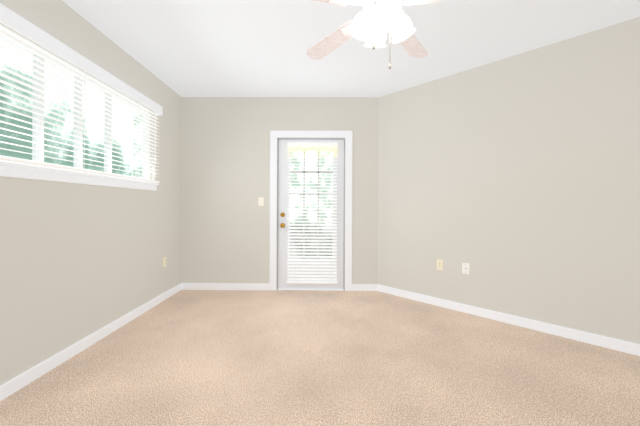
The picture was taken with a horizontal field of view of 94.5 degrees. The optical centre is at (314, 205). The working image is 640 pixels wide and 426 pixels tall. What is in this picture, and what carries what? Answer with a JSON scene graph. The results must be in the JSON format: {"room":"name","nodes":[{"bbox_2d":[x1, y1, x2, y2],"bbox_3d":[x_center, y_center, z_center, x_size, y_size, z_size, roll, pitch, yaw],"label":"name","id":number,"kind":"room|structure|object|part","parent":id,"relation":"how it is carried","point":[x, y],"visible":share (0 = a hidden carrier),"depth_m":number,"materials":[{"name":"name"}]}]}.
{"room":"empty bedroom","nodes":[
{"label":"empty bedroom","id":0,"kind":"room"},
{"bbox_2d":[0,0,181,384],"bbox_3d":[-1.891,-0.173,0.967,0.120,2.610,6.340,0,0,1],"label":"wall","id":1,"kind":"structure","parent":0,"point":[78,262],"depth_m":2.32,"materials":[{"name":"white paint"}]},
{"bbox_2d":[0,3,161,190],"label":"window","id":2,"kind":"structure","parent":1,"relation":"in","point":[37,167],"depth_m":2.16,"materials":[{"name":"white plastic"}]},
{"bbox_3d":[-1.761,-0.681,2.265,0.002,0.798,0.003,0,0,0],"label":"blind cord","id":3,"kind":"part","parent":2,"relation":"part of","materials":[{"name":"white plastic"}]},
{"bbox_3d":[-1.755,-0.681,2.966,0.002,0.798,0.003,0,0,0],"label":"blind cord","id":4,"kind":"part","parent":2,"relation":"part of","materials":[{"name":"white plastic"}]},
{"bbox_2d":[0,283,181,400],"bbox_3d":[-1.829,1.088,0.966,0.014,0.088,6.100,0,0,1],"label":"baseboard","id":5,"kind":"structure","parent":1,"relation":"attached to","point":[17,383],"depth_m":2.23,"materials":[{"name":"white wood"}]},
{"bbox_2d":[181,97,378,284],"bbox_3d":[-0.347,-0.167,4.063,2.914,2.610,0.120,0,0,1],"label":"wall","id":6,"kind":"structure","parent":0,"point":[225,217],"depth_m":4.01,"materials":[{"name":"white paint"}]},
{"bbox_2d":[182,283,269,289],"bbox_3d":[-1.200,1.091,4.004,1.192,0.088,0.014,0,0,1],"label":"baseboard","id":7,"kind":"structure","parent":6,"relation":"attached to","point":[217,286],"depth_m":4.00,"materials":[{"name":"white wood"}]},
{"bbox_2d":[258,197,263,205],"bbox_3d":[-0.722,-0.058,3.996,0.072,0.116,0.020,0,0,1],"label":"light switch","id":8,"kind":"object","parent":6,"relation":"attached to","point":[260,201],"visible":1,"depth_m":4.00,"materials":[{"name":"white plastic"}]},
{"bbox_2d":[270,131,351,290],"bbox_3d":[-0.046,0.064,4.033,1.106,2.152,0.176,0,0,1],"label":"door","id":9,"kind":"structure","parent":6,"relation":"in","point":[303,272],"depth_m":4.00,"materials":[{"name":"white"}]},
{"bbox_3d":[-0.553,0.062,3.996,0.092,2.152,0.018,0,0,0],"label":"trim","id":10,"kind":"part","parent":9,"relation":"part of","materials":[{"name":"white wood"}]},
{"bbox_3d":[-0.431,0.263,3.987,0.066,0.066,0.078,0,0,0],"label":"knob","id":11,"kind":"part","parent":9,"relation":"part of","materials":[{"name":"gold metal"}]},
{"bbox_3d":[-0.268,0.109,3.964,0.003,1.820,0.002,0,0,0],"label":"blind cord","id":12,"kind":"part","parent":9,"relation":"part of","materials":[{"name":"white plastic"}]},
{"bbox_3d":[-0.045,-0.020,4.045,0.582,1.478,0.004,0,0,0],"label":"glass","id":13,"kind":"part","parent":9,"relation":"part of","materials":[{"name":"clear glass"}]},
{"bbox_3d":[-0.042,-0.966,3.992,0.922,0.092,0.018,0,0,0],"label":"trim","id":14,"kind":"part","parent":9,"relation":"part of","materials":[{"name":"white wood"}]},
{"bbox_3d":[0.216,0.111,3.960,0.003,1.820,0.002,0,0,0],"label":"blind cord","id":15,"kind":"part","parent":9,"relation":"part of","materials":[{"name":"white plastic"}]},
{"bbox_3d":[0.461,0.066,3.987,0.092,2.152,0.018,0,0,0],"label":"trim","id":16,"kind":"part","parent":9,"relation":"part of","materials":[{"name":"white wood"}]},
{"bbox_2d":[352,284,377,290],"bbox_3d":[0.676,1.099,3.987,0.348,0.088,0.014,0,0,1],"label":"baseboard","id":17,"kind":"structure","parent":6,"relation":"attached to","point":[364,287],"depth_m":3.98,"materials":[{"name":"white wood"}]},
{"bbox_2d":[0,290,639,425],"bbox_3d":[0.648,1.173,0.944,5.209,0.060,6.340,0,0,1],"label":"floor","id":18,"kind":"structure","parent":0,"point":[270,358],"depth_m":2.04,"materials":[{"name":"beige carpet"}]},
{"bbox_2d":[62,0,639,96],"bbox_3d":[0.659,-1.507,0.944,5.209,0.080,6.340,0,0,1],"label":"ceiling","id":19,"kind":"structure","parent":0,"point":[220,48],"depth_m":2.60,"materials":[{"name":"white paint"}]},
{"bbox_2d":[306,0,440,68],"bbox_3d":[0.353,-1.103,1.480,1.261,0.729,1.205,0,0,1],"label":"ceiling fan","id":20,"kind":"object","parent":19,"relation":"hanging from","point":[372,23],"visible":1,"depth_m":1.55,"materials":[{"name":"white metal"}]},
{"bbox_3d":[-0.046,-1.040,1.411,0.465,0.032,0.233,0,0,0],"label":"blade","id":21,"kind":"part","parent":20,"relation":"part of","materials":[{"name":"white wood"}]},
{"bbox_3d":[0.113,-1.040,1.875,0.340,0.032,0.420,0,0,0],"label":"blade","id":22,"kind":"part","parent":20,"relation":"part of","materials":[{"name":"pink wood"}]},
{"bbox_3d":[0.244,-0.935,1.522,0.130,0.129,0.123,0,0,0],"label":"lamp shade","id":23,"kind":"part","parent":20,"relation":"part of","materials":[{"name":"white glass"}]},
{"bbox_3d":[0.278,-0.997,1.527,0.057,0.048,0.056,0,0,0],"label":"light arm","id":24,"kind":"part","parent":20,"relation":"part of"},
{"bbox_3d":[0.302,-0.902,1.482,0.022,0.246,0.024,0,0,0],"label":"pull chain","id":25,"kind":"part","parent":20,"relation":"part of","materials":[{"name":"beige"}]},
{"bbox_3d":[0.337,-0.935,1.645,0.123,0.129,0.130,0,0,0],"label":"lamp shade","id":26,"kind":"part","parent":20,"relation":"part of","materials":[{"name":"white glass"}]},
{"bbox_3d":[0.403,-0.881,1.592,0.022,0.286,0.024,0,0,0],"label":"pull chain","id":27,"kind":"part","parent":20,"relation":"part of","materials":[{"name":"beige"}]},
{"bbox_3d":[0.368,-0.935,1.429,0.123,0.129,0.130,0,0,0],"label":"lamp shade","id":28,"kind":"part","parent":20,"relation":"part of","materials":[{"name":"white glass"}]},
{"bbox_3d":[0.461,-0.934,1.552,0.130,0.129,0.123,0,0,0],"label":"lamp shade","id":29,"kind":"part","parent":20,"relation":"part of","materials":[{"name":"white glass"}]},
{"bbox_3d":[0.599,-1.037,1.871,0.340,0.032,0.420,0,0,0],"label":"blade","id":30,"kind":"part","parent":20,"relation":"part of","materials":[{"name":"pink wood"}]},
{"bbox_2d":[378,17,639,343],"bbox_3d":[2.049,-0.156,2.826,0.139,2.610,3.370,0,0,-44],"label":"wall","id":31,"kind":"structure","parent":0,"point":[513,181],"depth_m":2.80,"materials":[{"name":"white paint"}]},
{"bbox_2d":[437,259,442,269],"bbox_3d":[1.433,0.671,3.382,0.011,0.116,0.072,0,0,-44],"label":"outlet","id":32,"kind":"object","parent":31,"relation":"attached to","point":[439,264],"visible":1,"depth_m":3.38,"materials":[{"name":"beige plastic"}]},
{"bbox_2d":[377,285,639,355],"bbox_3d":[1.992,1.105,2.795,0.014,0.088,3.296,0,0,-44],"label":"baseboard","id":33,"kind":"structure","parent":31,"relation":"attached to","point":[608,342],"depth_m":2.78,"materials":[{"name":"white wood"}]},
{"label":"outside","id":34,"kind":"structure","parent":0,"visible":0},
{"bbox_2d":[133,111,332,258],"bbox_3d":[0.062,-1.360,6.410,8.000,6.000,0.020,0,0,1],"label":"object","id":35,"kind":"structure","parent":34,"point":[140,164],"depth_m":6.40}
]}

